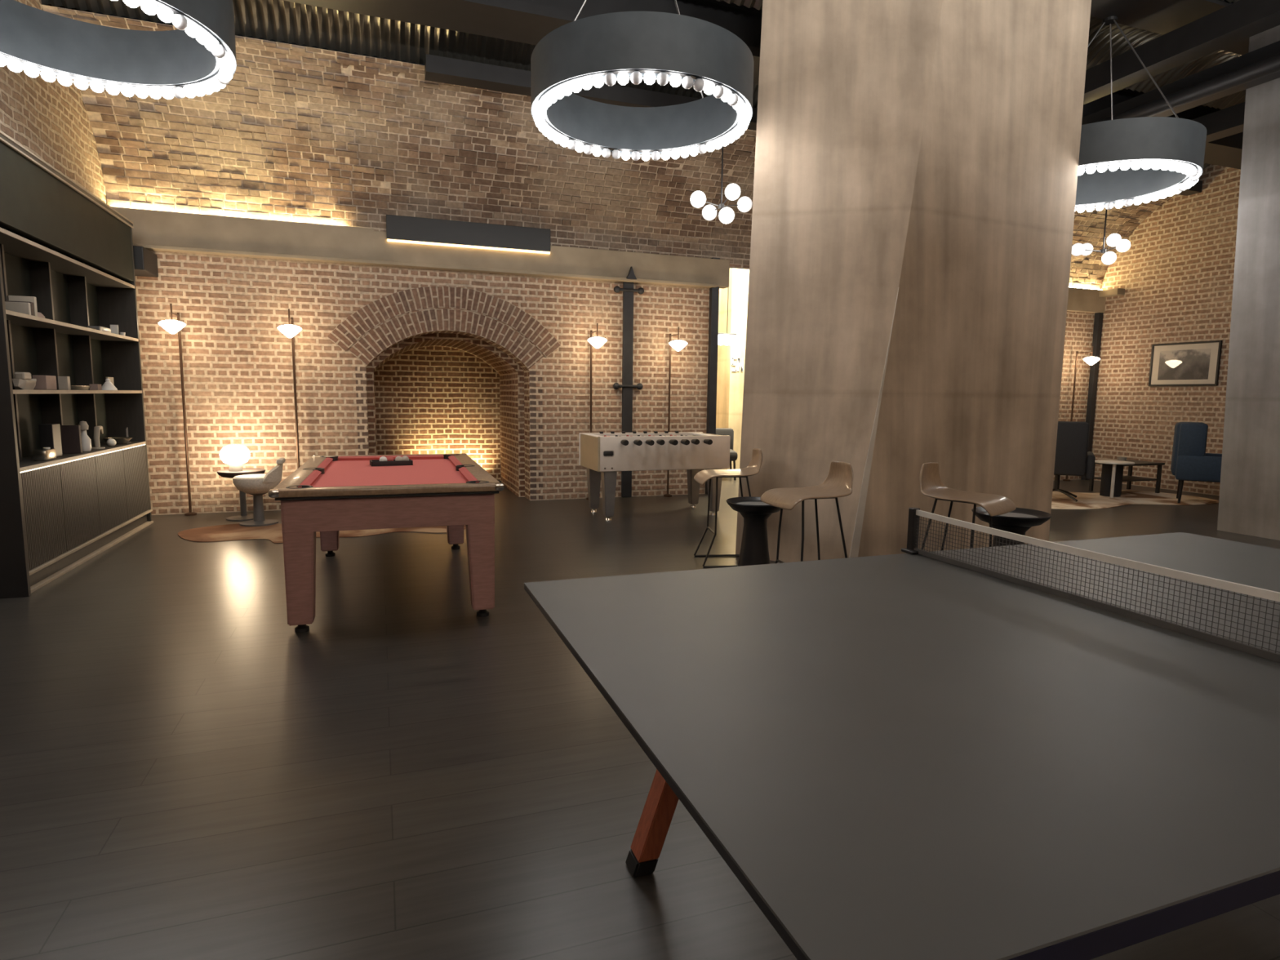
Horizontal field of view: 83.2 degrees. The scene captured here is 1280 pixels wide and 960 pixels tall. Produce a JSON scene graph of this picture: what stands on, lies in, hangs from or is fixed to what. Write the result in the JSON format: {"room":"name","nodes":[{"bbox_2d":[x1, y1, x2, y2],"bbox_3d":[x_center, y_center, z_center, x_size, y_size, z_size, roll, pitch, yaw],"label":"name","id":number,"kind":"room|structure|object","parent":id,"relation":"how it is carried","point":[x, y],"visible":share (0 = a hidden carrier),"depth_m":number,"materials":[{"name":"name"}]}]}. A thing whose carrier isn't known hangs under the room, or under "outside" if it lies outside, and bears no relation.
{"room":"common room","nodes":[
{"label":"common room","id":0,"kind":"room"},
{"bbox_2d":[0,0,106,204],"bbox_3d":[-3.077,-1.613,1.186,0.001,5.450,12.665,-2,7,-20],"label":"wall","id":1,"kind":"structure","parent":0,"point":[50,119],"depth_m":5.89,"materials":[{"name":"brick"}]},
{"bbox_2d":[41,4,1176,288],"bbox_3d":[1.313,-3.393,8.669,13.410,1.335,1.247,-2,7,-20],"label":"vault","id":2,"kind":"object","parent":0,"point":[302,134],"visible":0.39,"depth_m":7.49,"materials":[{"name":"brick"}]},
{"bbox_2d":[135,250,1094,515],"bbox_3d":[0.776,-1.438,10.336,13.410,3.050,1.785,-2,7,-20],"label":"wall","id":3,"kind":"structure","parent":0,"point":[237,365],"depth_m":8.43,"materials":[{"name":"brick"}]},
{"bbox_2d":[133,245,158,277],"bbox_3d":[-4.971,-2.122,6.979,0.410,0.220,0.485,-2,7,-20],"label":"speaker","id":4,"kind":"object","parent":3,"relation":"attached to","point":[145,262],"depth_m":6.92},
{"bbox_2d":[111,206,729,288],"bbox_3d":[-2.036,-2.566,8.180,6.730,0.374,0.185,-2,7,-20],"label":"wall ledge","id":5,"kind":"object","parent":3,"relation":"attached to","point":[153,230],"depth_m":7.83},
{"bbox_2d":[327,286,560,357],"bbox_3d":[-2.182,-1.825,8.267,2.606,0.767,0.032,-2,7,-20],"label":"trim","id":6,"kind":"structure","parent":3,"relation":"attached to","point":[374,313],"depth_m":8.19,"materials":[{"name":"brick"}]},
{"bbox_2d":[348,308,543,368],"bbox_3d":[-2.185,-1.627,8.290,2.178,0.658,0.032,-2,7,-20],"label":"trim","id":7,"kind":"structure","parent":3,"relation":"attached to","point":[393,331],"depth_m":8.23,"materials":[{"name":"brick"}]},
{"bbox_2d":[386,214,550,253],"bbox_3d":[-1.917,-2.766,8.172,1.810,0.278,0.125,-2,7,-20],"label":"linear light fixture","id":8,"kind":"object","parent":3,"relation":"attached to","point":[399,228],"visible":0.92,"depth_m":8.10,"materials":[{"name":"grey"}]},
{"bbox_2d":[613,266,644,497],"bbox_3d":[-0.139,-1.190,8.995,0.394,2.849,0.151,-2,7,-20],"label":"strap","id":9,"kind":"object","parent":3,"relation":"attached to","point":[628,290],"visible":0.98,"depth_m":8.99,"materials":[{"name":"metal"}]},
{"bbox_2d":[705,257,719,494],"bbox_3d":[0.941,-1.329,9.432,0.105,3.050,0.100,-2,7,-20],"label":"trim","id":10,"kind":"structure","parent":3,"relation":"attached to","point":[713,291],"depth_m":9.36,"materials":[{"name":"metal"}]},
{"bbox_2d":[1080,312,1103,479],"bbox_3d":[7.335,-1.340,11.702,0.090,2.690,0.080,-2,7,-20],"label":"trim","id":11,"kind":"structure","parent":3,"relation":"attached to","point":[1098,321],"depth_m":11.64,"materials":[{"name":"metal"}]},
{"bbox_2d":[1066,288,1124,313],"bbox_3d":[6.550,-2.806,11.113,1.980,0.340,0.455,-2,7,-20],"label":"trim","id":12,"kind":"structure","parent":3,"relation":"attached to","point":[1082,300],"depth_m":11.35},
{"bbox_2d":[1068,286,1102,290],"bbox_3d":[6.521,-3.001,11.206,1.840,0.026,0.062,-2,7,-20],"label":"strip","id":13,"kind":"object","parent":12,"relation":"on","point":[1068,286],"visible":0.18,"depth_m":11.37,"materials":[{"name":"white"}]},
{"bbox_2d":[40,0,1210,169],"bbox_3d":[1.641,-4.089,7.695,13.410,0.258,0.741,-2,7,-20],"label":"deck","id":14,"kind":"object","parent":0,"point":[278,20],"visible":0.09,"depth_m":6.45,"materials":[{"name":"metal"}]},
{"bbox_2d":[424,53,1202,195],"bbox_3d":[2.934,-3.980,8.455,10.470,0.150,0.200,-2,7,-20],"label":"beam","id":15,"kind":"structure","parent":14,"relation":"attached to","point":[442,69],"depth_m":6.91,"materials":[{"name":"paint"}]},
{"bbox_2d":[0,477,1279,959],"bbox_3d":[2.297,0.696,6.269,14.210,0.200,18.400,-2,7,-20],"label":"floor","id":16,"kind":"structure","parent":0,"point":[187,772],"depth_m":2.53,"materials":[{"name":"brown wood"}]},
{"bbox_2d":[0,130,153,598],"bbox_3d":[-4.430,-0.841,5.562,0.344,2.860,2.740,-2,7,-20],"label":"bookcase","id":17,"kind":"object","parent":16,"relation":"on","point":[63,246],"visible":0.98,"depth_m":5.42,"materials":[{"name":"brown wood"}]},
{"bbox_2d":[4,301,31,315],"bbox_3d":[-4.106,-1.128,4.751,0.140,0.086,0.030,-2,7,-20],"label":"book","id":18,"kind":"object","parent":17,"relation":"on","point":[20,307],"visible":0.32,"depth_m":4.74,"materials":[{"name":"paper"}]},
{"bbox_2d":[4,300,35,315],"bbox_3d":[-4.121,-1.138,4.793,0.140,0.096,0.045,-2,7,-20],"label":"book","id":19,"kind":"object","parent":17,"relation":"on","point":[32,305],"visible":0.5,"depth_m":4.80,"materials":[{"name":"grey paper"}]},
{"bbox_2d":[8,295,37,316],"bbox_3d":[-4.138,-1.163,4.837,0.140,0.136,0.035,-2,7,-20],"label":"book","id":20,"kind":"object","parent":17,"relation":"on","point":[13,298],"visible":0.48,"depth_m":4.82,"materials":[{"name":"paper"}]},
{"bbox_2d":[11,372,36,389],"bbox_3d":[-4.121,-0.664,4.834,0.090,0.115,0.270,-2,7,-20],"label":"model ship","id":21,"kind":"object","parent":17,"relation":"on","point":[22,380],"visible":0.96,"depth_m":4.76,"materials":[{"name":"paper"}]},
{"bbox_2d":[37,311,44,318],"bbox_3d":[-4.206,-1.144,5.021,0.088,0.053,0.160,-2,7,-20],"label":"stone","id":22,"kind":"object","parent":17,"relation":"on","point":[39,314],"visible":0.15,"depth_m":5.01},
{"bbox_2d":[31,375,57,390],"bbox_3d":[-4.223,-0.691,5.115,0.080,0.100,0.170,-2,7,-20],"label":"box","id":23,"kind":"object","parent":17,"relation":"on","point":[43,382],"visible":0.9,"depth_m":5.05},
{"bbox_2d":[32,447,56,461],"bbox_3d":[-4.138,-0.181,5.010,0.080,0.085,0.170,-2,7,-20],"label":"radio","id":24,"kind":"object","parent":17,"relation":"on","point":[45,454],"visible":1,"depth_m":4.95,"materials":[{"name":"silver metal"}]},
{"bbox_2d":[38,423,62,457],"bbox_3d":[-4.252,-0.283,5.202,0.080,0.240,0.140,-2,7,-20],"label":"book","id":25,"kind":"object","parent":17,"relation":"on","point":[50,436],"visible":0.66,"depth_m":5.15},
{"bbox_2d":[57,376,71,390],"bbox_3d":[-4.299,-0.723,5.384,0.060,0.100,0.050,-2,7,-20],"label":"box","id":26,"kind":"object","parent":17,"relation":"on","point":[64,382],"visible":1,"depth_m":5.36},
{"bbox_2d":[59,425,82,453],"bbox_3d":[-4.378,-0.313,5.550,0.120,0.215,0.036,-2,7,-20],"label":"book","id":27,"kind":"object","parent":17,"relation":"on","point":[71,438],"visible":0.98,"depth_m":5.53,"materials":[{"name":"paper"}]},
{"bbox_2d":[18,441,141,467],"bbox_3d":[-4.448,-0.203,5.634,0.294,0.025,2.670,-2,7,-20],"label":"countertop","id":28,"kind":"structure","parent":17,"relation":"on","point":[28,460],"depth_m":5.35,"materials":[{"name":"brown wood"}]},
{"bbox_2d":[70,385,91,390],"bbox_3d":[-4.418,-0.723,5.656,0.138,0.034,0.414,-2,7,-20],"label":"bowl","id":29,"kind":"object","parent":17,"relation":"on","point":[73,387],"visible":0.64,"depth_m":5.58,"materials":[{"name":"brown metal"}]},
{"bbox_2d":[20,444,145,472],"bbox_3d":[-4.304,-0.191,5.688,0.004,0.006,2.640,-2,7,-20],"label":"light","id":30,"kind":"object","parent":17,"relation":"attached to","point":[73,460],"depth_m":5.44,"materials":[{"name":"white"}]},
{"bbox_2d":[78,421,91,451],"bbox_3d":[-4.446,-0.352,5.766,0.084,0.240,0.084,-2,7,-20],"label":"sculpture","id":31,"kind":"object","parent":17,"relation":"on","point":[86,440],"visible":0.82,"depth_m":5.75,"materials":[{"name":"white ceramic"}]},
{"bbox_2d":[88,383,102,390],"bbox_3d":[-4.553,-0.777,6.029,0.060,0.050,0.090,-2,7,-20],"label":"box","id":32,"kind":"object","parent":17,"relation":"on","point":[94,386],"visible":0.98,"depth_m":5.99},
{"bbox_2d":[91,425,105,448],"bbox_3d":[-4.532,-0.359,6.038,0.100,0.188,0.186,-2,7,-20],"label":"sculpture","id":33,"kind":"object","parent":17,"relation":"on","point":[97,429],"visible":0.94,"depth_m":5.99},
{"bbox_2d":[87,325,111,333],"bbox_3d":[-4.613,-1.282,6.154,0.092,0.052,0.290,-2,7,-20],"label":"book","id":34,"kind":"object","parent":17,"relation":"on","point":[100,328],"visible":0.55,"depth_m":6.06,"materials":[{"name":"white paper"}]},
{"bbox_2d":[101,378,117,390],"bbox_3d":[-4.553,-0.819,6.174,0.124,0.100,0.124,-2,7,-20],"label":"vase","id":35,"kind":"object","parent":17,"relation":"on","point":[108,385],"visible":0.94,"depth_m":6.15,"materials":[{"name":"white ceramic"}]},
{"bbox_2d":[106,377,114,385],"bbox_3d":[-4.735,-0.861,6.445,0.018,0.115,0.150,-2,7,-20],"label":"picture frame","id":36,"kind":"object","parent":17,"relation":"on","point":[110,378],"visible":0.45,"depth_m":6.46,"materials":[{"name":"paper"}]},
{"bbox_2d":[106,438,115,446],"bbox_3d":[-4.591,-0.326,6.263,0.067,0.068,0.068,-2,7,-20],"label":"ball","id":37,"kind":"object","parent":17,"relation":"on","point":[111,442],"visible":1,"depth_m":6.24,"materials":[{"name":"white ceramic"}]},
{"bbox_2d":[110,324,118,334],"bbox_3d":[-4.739,-1.349,6.502,0.060,0.100,0.040,-2,7,-20],"label":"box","id":38,"kind":"object","parent":17,"relation":"on","point":[114,328],"visible":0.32,"depth_m":6.50,"materials":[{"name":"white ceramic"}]},
{"bbox_2d":[102,436,132,444],"bbox_3d":[-4.707,-0.350,6.496,0.230,0.060,0.230,-2,7,-20],"label":"bowl","id":39,"kind":"object","parent":17,"relation":"on","point":[119,440],"visible":0.7,"depth_m":6.46,"materials":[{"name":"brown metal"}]},
{"bbox_2d":[158,303,196,515],"bbox_3d":[-4.618,-0.674,7.244,0.230,2.130,0.430,-2,7,-20],"label":"floor lamp","id":40,"kind":"object","parent":16,"relation":"on","point":[171,326],"visible":1,"depth_m":7.34,"materials":[{"name":"brown metal"}]},
{"bbox_2d":[217,467,265,520],"bbox_3d":[-4.041,0.146,7.333,0.436,0.494,0.436,-2,7,-20],"label":"tray table","id":41,"kind":"object","parent":16,"relation":"on","point":[224,473],"visible":0.78,"depth_m":7.29,"materials":[{"name":"black metal"}]},
{"bbox_2d":[219,444,250,471],"bbox_3d":[-4.083,-0.224,7.273,0.272,0.266,0.272,-2,7,-20],"label":"globe lamp","id":42,"kind":"object","parent":41,"relation":"on","point":[234,455],"visible":1,"depth_m":7.19,"materials":[{"name":"white"}]},
{"bbox_2d":[217,467,265,478],"bbox_3d":[-4.038,-0.065,7.308,0.436,0.069,0.436,-2,7,-20],"label":"tray","id":43,"kind":"object","parent":41,"relation":"on","point":[224,473],"depth_m":7.17,"materials":[{"name":"black metal"}]},
{"bbox_2d":[277,308,302,468],"bbox_3d":[-3.639,-0.703,7.594,0.230,2.130,0.430,-2,7,-20],"label":"floor lamp","id":44,"kind":"object","parent":16,"relation":"on","point":[290,331],"visible":0.72,"depth_m":7.66,"materials":[{"name":"brown metal"}]},
{"bbox_2d":[177,523,466,543],"bbox_3d":[-2.946,0.461,6.853,2.561,0.005,1.210,-2,7,-20],"label":"cowhide rug","id":45,"kind":"object","parent":16,"relation":"on","point":[228,532],"visible":0.51,"depth_m":6.62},
{"bbox_2d":[232,457,285,526],"bbox_3d":[-3.702,0.109,7.023,0.450,0.635,0.442,-2,7,-20],"label":"tub chair","id":46,"kind":"object","parent":45,"relation":"on","point":[255,485],"visible":0.99,"depth_m":6.94,"materials":[{"name":"plastic"}]},
{"bbox_2d":[268,453,503,632],"bbox_3d":[-1.689,0.305,4.941,1.197,0.794,2.177,-2,7,-19],"label":"pool table","id":47,"kind":"object","parent":16,"relation":"on","point":[327,495],"visible":0.99,"depth_m":4.03,"materials":[{"name":"brown wood"}]},
{"bbox_2d":[297,470,321,487],"bbox_3d":[-1.956,-0.001,4.289,0.045,0.031,0.882,-2,7,-19],"label":"cushion","id":48,"kind":"object","parent":47,"relation":"on","point":[313,477],"depth_m":4.28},
{"bbox_2d":[316,457,333,470],"bbox_3d":[-2.274,-0.113,5.212,0.045,0.031,0.882,-2,7,-19],"label":"cushion","id":49,"kind":"object","parent":47,"relation":"on","point":[326,463],"depth_m":5.21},
{"bbox_2d":[337,454,444,460],"bbox_3d":[-1.995,-0.179,5.799,0.855,0.031,0.045,-2,7,-19],"label":"cushion","id":50,"kind":"object","parent":47,"relation":"on","point":[411,456],"depth_m":5.79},
{"bbox_2d":[315,482,466,487],"bbox_3d":[-1.374,0.041,3.996,0.855,0.031,0.045,-2,7,-19],"label":"cushion","id":51,"kind":"object","parent":47,"relation":"on","point":[464,482],"depth_m":3.96,"materials":[{"name":"fabric"}]},
{"bbox_2d":[369,458,413,466],"bbox_3d":[-1.854,-0.130,5.372,0.290,0.035,0.150,-3,7,-25],"label":"tray","id":52,"kind":"object","parent":47,"relation":"on","point":[372,462],"visible":0.97,"depth_m":5.31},
{"bbox_2d":[379,456,387,461],"bbox_3d":[-1.905,-0.147,5.351,0.057,0.057,0.057,-2,7,-20],"label":"ball","id":53,"kind":"object","parent":52,"relation":"in","point":[382,458],"visible":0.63,"depth_m":5.33,"materials":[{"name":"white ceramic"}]},
{"bbox_2d":[386,456,393,461],"bbox_3d":[-1.873,-0.152,5.394,0.057,0.057,0.057,-2,7,-20],"label":"ball","id":54,"kind":"object","parent":52,"relation":"in","point":[388,458],"visible":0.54,"depth_m":5.37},
{"bbox_2d":[395,456,403,461],"bbox_3d":[-1.802,-0.150,5.388,0.057,0.057,0.057,-2,7,-20],"label":"ball","id":55,"kind":"object","parent":52,"relation":"in","point":[397,458],"visible":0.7,"depth_m":5.37,"materials":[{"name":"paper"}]},
{"bbox_2d":[401,455,408,460],"bbox_3d":[-1.767,-0.154,5.424,0.057,0.057,0.057,-2,7,-20],"label":"ball","id":56,"kind":"object","parent":52,"relation":"in","point":[405,457],"visible":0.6,"depth_m":5.40,"materials":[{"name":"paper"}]},
{"bbox_2d":[448,455,462,466],"bbox_3d":[-1.413,-0.138,5.506,0.045,0.031,0.882,-2,7,-19],"label":"cushion","id":57,"kind":"object","parent":47,"relation":"on","point":[453,460],"depth_m":5.51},
{"bbox_2d":[458,466,479,482],"bbox_3d":[-1.095,-0.025,4.583,0.045,0.031,0.882,-2,7,-19],"label":"cushion","id":58,"kind":"object","parent":47,"relation":"on","point":[465,473],"depth_m":4.57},
{"bbox_2d":[586,323,606,499],"bbox_3d":[-0.548,-0.798,8.701,0.230,2.130,0.430,-2,7,-20],"label":"floor lamp","id":59,"kind":"object","parent":16,"relation":"on","point":[597,342],"visible":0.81,"depth_m":8.62,"materials":[{"name":"brown metal"}]},
{"bbox_2d":[578,431,730,520],"bbox_3d":[0.166,-0.068,7.888,1.496,0.889,1.030,-2,7,-20],"label":"foosball table","id":60,"kind":"object","parent":16,"relation":"on","point":[602,454],"visible":0.98,"depth_m":7.60,"materials":[{"name":"white laminate"}]},
{"bbox_2d":[586,434,603,436],"bbox_3d":[-0.464,-0.461,7.665,0.110,0.015,0.670,-2,7,-20],"label":"tray","id":61,"kind":"object","parent":60,"relation":"on","point":[588,435],"depth_m":7.68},
{"bbox_2d":[692,433,714,435],"bbox_3d":[0.778,-0.498,8.110,0.110,0.015,0.670,-2,7,-20],"label":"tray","id":62,"kind":"object","parent":60,"relation":"on","point":[693,434],"depth_m":8.24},
{"bbox_2d":[663,327,687,497],"bbox_3d":[0.426,-0.827,9.050,0.230,2.130,0.430,-2,7,-20],"label":"floor lamp","id":63,"kind":"object","parent":16,"relation":"on","point":[677,345],"visible":1,"depth_m":9.11,"materials":[{"name":"brown metal"}]},
{"bbox_2d":[715,427,737,479],"bbox_3d":[1.213,-0.420,11.443,0.600,0.781,0.660,1,7,0],"label":"lounge chair","id":64,"kind":"object","parent":16,"relation":"on","point":[733,455],"visible":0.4,"depth_m":11.62,"materials":[{"name":"grey fabric"}]},
{"bbox_2d":[693,448,762,568],"bbox_3d":[0.693,0.202,5.629,0.498,0.892,0.427,0,7,-6],"label":"bar stool","id":65,"kind":"object","parent":16,"relation":"on","point":[753,468],"visible":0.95,"depth_m":5.60,"materials":[{"name":"plastic"}]},
{"bbox_2d":[725,496,780,566],"bbox_3d":[0.827,0.425,5.189,0.426,0.556,0.426,-2,7,-20],"label":"tray table","id":66,"kind":"object","parent":16,"relation":"on","point":[754,550],"visible":0.75,"depth_m":5.11,"materials":[{"name":"metal"}]},
{"bbox_2d":[725,496,780,515],"bbox_3d":[0.830,0.192,5.162,0.426,0.086,0.426,-2,7,-20],"label":"tray","id":67,"kind":"object","parent":66,"relation":"on","point":[748,505],"depth_m":5.05,"materials":[{"name":"metal"}]},
{"bbox_2d":[760,461,853,563],"bbox_3d":[1.061,0.336,4.525,0.498,0.892,0.427,-1,7,-18],"label":"bar stool","id":68,"kind":"object","parent":16,"relation":"on","point":[838,482],"visible":0.93,"depth_m":4.50,"materials":[{"name":"plastic"}]},
{"bbox_2d":[524,532,1279,959],"bbox_3d":[1.211,0.719,1.857,2.740,0.760,1.526,-2,7,-20],"label":"table","id":69,"kind":"object","parent":16,"relation":"on","point":[901,756],"visible":0.99,"depth_m":1.17,"materials":[{"name":"grey wood"}]},
{"bbox_2d":[901,506,1279,662],"bbox_3d":[1.216,0.263,1.804,0.060,0.158,1.585,-2,7,-20],"label":"net","id":70,"kind":"object","parent":69,"relation":"on","point":[914,513],"visible":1,"depth_m":1.85,"materials":[{"name":"fabric"}]},
{"bbox_2d":[920,462,1016,551],"bbox_3d":[1.971,0.356,4.444,0.427,0.892,0.498,-6,9,-43],"label":"bar stool","id":71,"kind":"object","parent":16,"relation":"on","point":[931,485],"visible":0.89,"depth_m":4.42,"materials":[{"name":"plastic"}]},
{"bbox_2d":[971,506,1052,546],"bbox_3d":[2.463,0.487,4.826,0.477,0.556,0.477,-2,7,-20],"label":"tray table","id":72,"kind":"object","parent":16,"relation":"on","point":[1019,521],"visible":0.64,"depth_m":4.72,"materials":[{"name":"metal"}]},
{"bbox_2d":[971,506,1052,527],"bbox_3d":[2.465,0.254,4.798,0.477,0.086,0.477,-2,7,-20],"label":"tray","id":73,"kind":"object","parent":72,"relation":"on","point":[1020,517],"depth_m":4.69,"materials":[{"name":"metal"}]},
{"bbox_2d":[1062,346,1100,480],"bbox_3d":[6.971,-1.026,11.395,0.230,2.130,0.430,-2,7,-20],"label":"floor lamp","id":74,"kind":"object","parent":16,"relation":"on","point":[1091,360],"visible":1,"depth_m":11.43,"materials":[{"name":"brown metal"}]},
{"bbox_2d":[1051,489,1218,509],"bbox_3d":[6.030,0.244,9.592,3.201,0.005,1.611,-2,7,-20],"label":"cowhide rug","id":75,"kind":"object","parent":16,"relation":"on","point":[1060,500],"visible":0.52,"depth_m":9.43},
{"bbox_2d":[1052,421,1095,502],"bbox_3d":[5.484,-0.263,9.439,0.780,1.021,0.720,5,8,30],"label":"lounge chair","id":76,"kind":"object","parent":75,"relation":"on","point":[1073,458],"visible":0.56,"depth_m":9.05,"materials":[{"name":"grey fabric"}]},
{"bbox_2d":[1094,460,1134,497],"bbox_3d":[6.390,-0.013,9.751,0.470,0.475,0.470,-2,7,-20],"label":"side table","id":77,"kind":"object","parent":75,"relation":"on","point":[1112,470],"visible":0.94,"depth_m":9.73,"materials":[{"name":"black"}]},
{"bbox_2d":[1088,459,1164,494],"bbox_3d":[6.900,-0.043,10.252,0.840,0.430,0.500,-2,7,-20],"label":"coffee table","id":78,"kind":"object","parent":75,"relation":"on","point":[1129,478],"visible":0.48,"depth_m":10.18,"materials":[{"name":"brown wood"}]},
{"bbox_2d":[1116,456,1127,461],"bbox_3d":[6.809,-0.290,10.189,0.120,0.070,0.120,-2,7,-20],"label":"tea light","id":79,"kind":"object","parent":78,"relation":"on","point":[1118,458],"visible":0.8,"depth_m":10.15,"materials":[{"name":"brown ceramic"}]},
{"bbox_2d":[1093,475,1158,481],"bbox_3d":[6.900,-0.018,10.255,0.760,0.020,0.440,-2,7,-20],"label":"shelf","id":80,"kind":"object","parent":78,"relation":"attached to","point":[1125,478],"depth_m":10.18,"materials":[{"name":"brown wood"}]},
{"bbox_2d":[1170,422,1222,503],"bbox_3d":[7.242,-0.215,9.213,0.720,1.021,0.740,5,8,35],"label":"armchair","id":81,"kind":"object","parent":75,"relation":"on","point":[1190,461],"visible":0.7,"depth_m":9.01,"materials":[{"name":"blue fabric"}]},
{"bbox_2d":[715,267,749,469],"bbox_3d":[2.810,-2.275,12.728,3.000,4.200,0.600,-2,7,-20],"label":"window","id":82,"kind":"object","parent":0,"point":[730,384],"visible":0.07,"depth_m":12.07,"materials":[{"name":"glass"}]},
{"bbox_2d":[731,357,743,371],"bbox_3d":[1.623,-1.923,12.013,0.212,0.230,0.008,-2,7,-20],"label":"sign","id":83,"kind":"object","parent":82,"relation":"attached to","point":[739,365],"depth_m":12.01,"materials":[{"name":"white plastic"}]},
{"bbox_2d":[735,0,1091,562],"bbox_3d":[2.116,-2.168,6.200,2.787,5.500,1.607,-3,8,-30],"label":"concrete pillar","id":84,"kind":"structure","parent":0,"point":[928,150],"depth_m":5.60,"materials":[{"name":"concrete"}]},
{"bbox_2d":[848,288,898,557],"bbox_3d":[1.738,-0.371,5.354,0.520,2.120,0.067,-5,9,-41],"label":"trim","id":85,"kind":"structure","parent":84,"relation":"attached to","point":[855,547],"depth_m":5.33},
{"bbox_2d":[716,0,1245,109],"bbox_3d":[2.116,-4.382,6.343,13.410,0.289,1.119,-2,7,-20],"label":"ceiling","id":86,"kind":"structure","parent":0,"point":[1099,51],"depth_m":7.71,"materials":[{"name":"metal"}]},
{"bbox_2d":[1091,164,1240,495],"bbox_3d":[9.542,-1.998,5.706,0.001,5.450,12.665,-2,7,-20],"label":"wall","id":87,"kind":"structure","parent":0,"point":[1176,273],"depth_m":10.64,"materials":[{"name":"brick"}]},
{"bbox_2d":[1148,340,1222,386],"bbox_3d":[7.847,-1.670,10.407,0.033,0.620,0.950,-2,7,-20],"label":"framed photograph","id":88,"kind":"object","parent":87,"relation":"attached to","point":[1187,363],"visible":1,"depth_m":10.37},
{"bbox_2d":[1157,348,1211,380],"bbox_3d":[7.843,-1.663,10.407,0.001,0.425,0.700,-2,7,-20],"label":"print","id":89,"kind":"object","parent":88,"relation":"attached to","point":[1173,364],"depth_m":10.39},
{"bbox_2d":[1095,53,1279,122],"bbox_3d":[6.004,-3.226,4.027,0.140,0.136,8.200,-2,7,-20],"label":"trim","id":90,"kind":"structure","parent":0,"point":[1264,67],"depth_m":6.45,"materials":[{"name":"paint"}]},
{"bbox_2d":[1222,0,1239,3],"bbox_3d":[2.684,-4.190,4.774,13.410,0.290,1.277,-2,7,-20],"label":"deck","id":91,"kind":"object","parent":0,"point":[1228,1],"visible":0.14,"depth_m":6.34,"materials":[{"name":"metal"}]},
{"bbox_2d":[1217,25,1279,540],"bbox_3d":[7.220,-2.073,6.117,2.570,5.450,2.620,-2,7,-20],"label":"concrete pillar","id":92,"kind":"structure","parent":0,"point":[1249,500],"depth_m":6.86,"materials":[{"name":"concrete"}]},
{"bbox_3d":[1.904,-4.420,12.259,5.300,0.150,3.975,-2,7,-20],"label":"ceiling","id":93,"kind":"structure","parent":0,"visible":0},
{"bbox_2d":[717,287,737,346],"bbox_3d":[1.403,-3.198,11.475,0.370,2.085,0.190,-2,7,-20],"label":"cluster","id":94,"kind":"object","parent":93,"relation":"hanging from","point":[726,340],"visible":0.88,"depth_m":11.52,"materials":[{"name":"white"}]},
{"label":"wall","id":95,"kind":"structure","parent":0,"visible":0},
{"bbox_2d":[1081,40,1279,124],"bbox_3d":[6.673,-3.281,3.192,0.240,0.220,10.200,-2,7,-20],"label":"trim","id":96,"kind":"structure","parent":95,"relation":"attached to","point":[1272,49],"depth_m":6.80,"materials":[{"name":"paint"}]},
{"bbox_2d":[1083,0,1279,104],"bbox_3d":[6.016,-3.410,2.939,0.240,0.220,10.200,-2,7,-20],"label":"ceiling beam","id":97,"kind":"structure","parent":95,"relation":"attached to","point":[1242,20],"depth_m":6.25,"materials":[{"name":"metal"}]},
{"bbox_2d":[1191,102,1244,142],"bbox_3d":[7.756,-3.314,3.580,0.240,0.220,10.200,-2,7,-20],"label":"trim","id":98,"kind":"structure","parent":95,"relation":"attached to","point":[1229,121],"depth_m":7.64,"materials":[{"name":"paint"}]},
{"bbox_3d":[3.163,-4.605,3.401,13.610,0.120,13.465,-2,7,-20],"label":"ceiling","id":99,"kind":"structure","parent":0,"visible":0},
{"bbox_2d":[283,0,1243,169],"bbox_3d":[1.849,-4.458,7.083,13.410,1.065,0.520,-2,7,-20],"label":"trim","id":100,"kind":"structure","parent":99,"relation":"attached to","point":[525,21],"depth_m":6.20,"materials":[{"name":"paint"}]},
{"bbox_2d":[690,146,751,223],"bbox_3d":[0.803,-3.193,6.966,0.654,1.435,0.391,0,7,-5],"label":"globe pendant","id":101,"kind":"object","parent":100,"relation":"hanging from","point":[732,192],"visible":0.99,"depth_m":6.92,"materials":[{"name":"white"}]},
{"bbox_2d":[1071,208,1130,264],"bbox_3d":[5.612,-3.316,8.705,0.816,1.425,0.363,1,7,0],"label":"globe pendant","id":102,"kind":"object","parent":100,"relation":"hanging from","point":[1114,239],"visible":0.98,"depth_m":8.68,"materials":[{"name":"white"}]},
{"bbox_2d":[1090,0,1249,55],"bbox_3d":[2.389,-4.453,5.577,13.410,0.710,0.540,-2,7,-20],"label":"trim","id":103,"kind":"structure","parent":99,"relation":"attached to","point":[1162,17],"depth_m":6.43,"materials":[{"name":"paint"}]},
{"bbox_2d":[0,0,236,99],"bbox_3d":[-3.160,-3.201,3.967,1.576,1.528,1.576,4,8,27],"label":"ring chandelier","id":104,"kind":"object","parent":103,"relation":"hanging from","point":[197,58],"visible":1,"depth_m":4.56,"materials":[{"name":"metal"}]},
{"bbox_2d":[530,0,754,160],"bbox_3d":[0.021,-3.299,5.114,1.576,1.528,1.576,4,8,27],"label":"ring chandelier","id":105,"kind":"object","parent":103,"relation":"hanging from","point":[584,53],"visible":1,"depth_m":4.68,"materials":[{"name":"metal"}]},
{"bbox_2d":[1075,15,1206,213],"bbox_3d":[4.263,-3.430,6.646,1.576,1.528,1.576,0,7,-2],"label":"ring chandelier","id":106,"kind":"object","parent":103,"relation":"hanging from","point":[1158,157],"visible":0.59,"depth_m":6.07,"materials":[{"name":"metal"}]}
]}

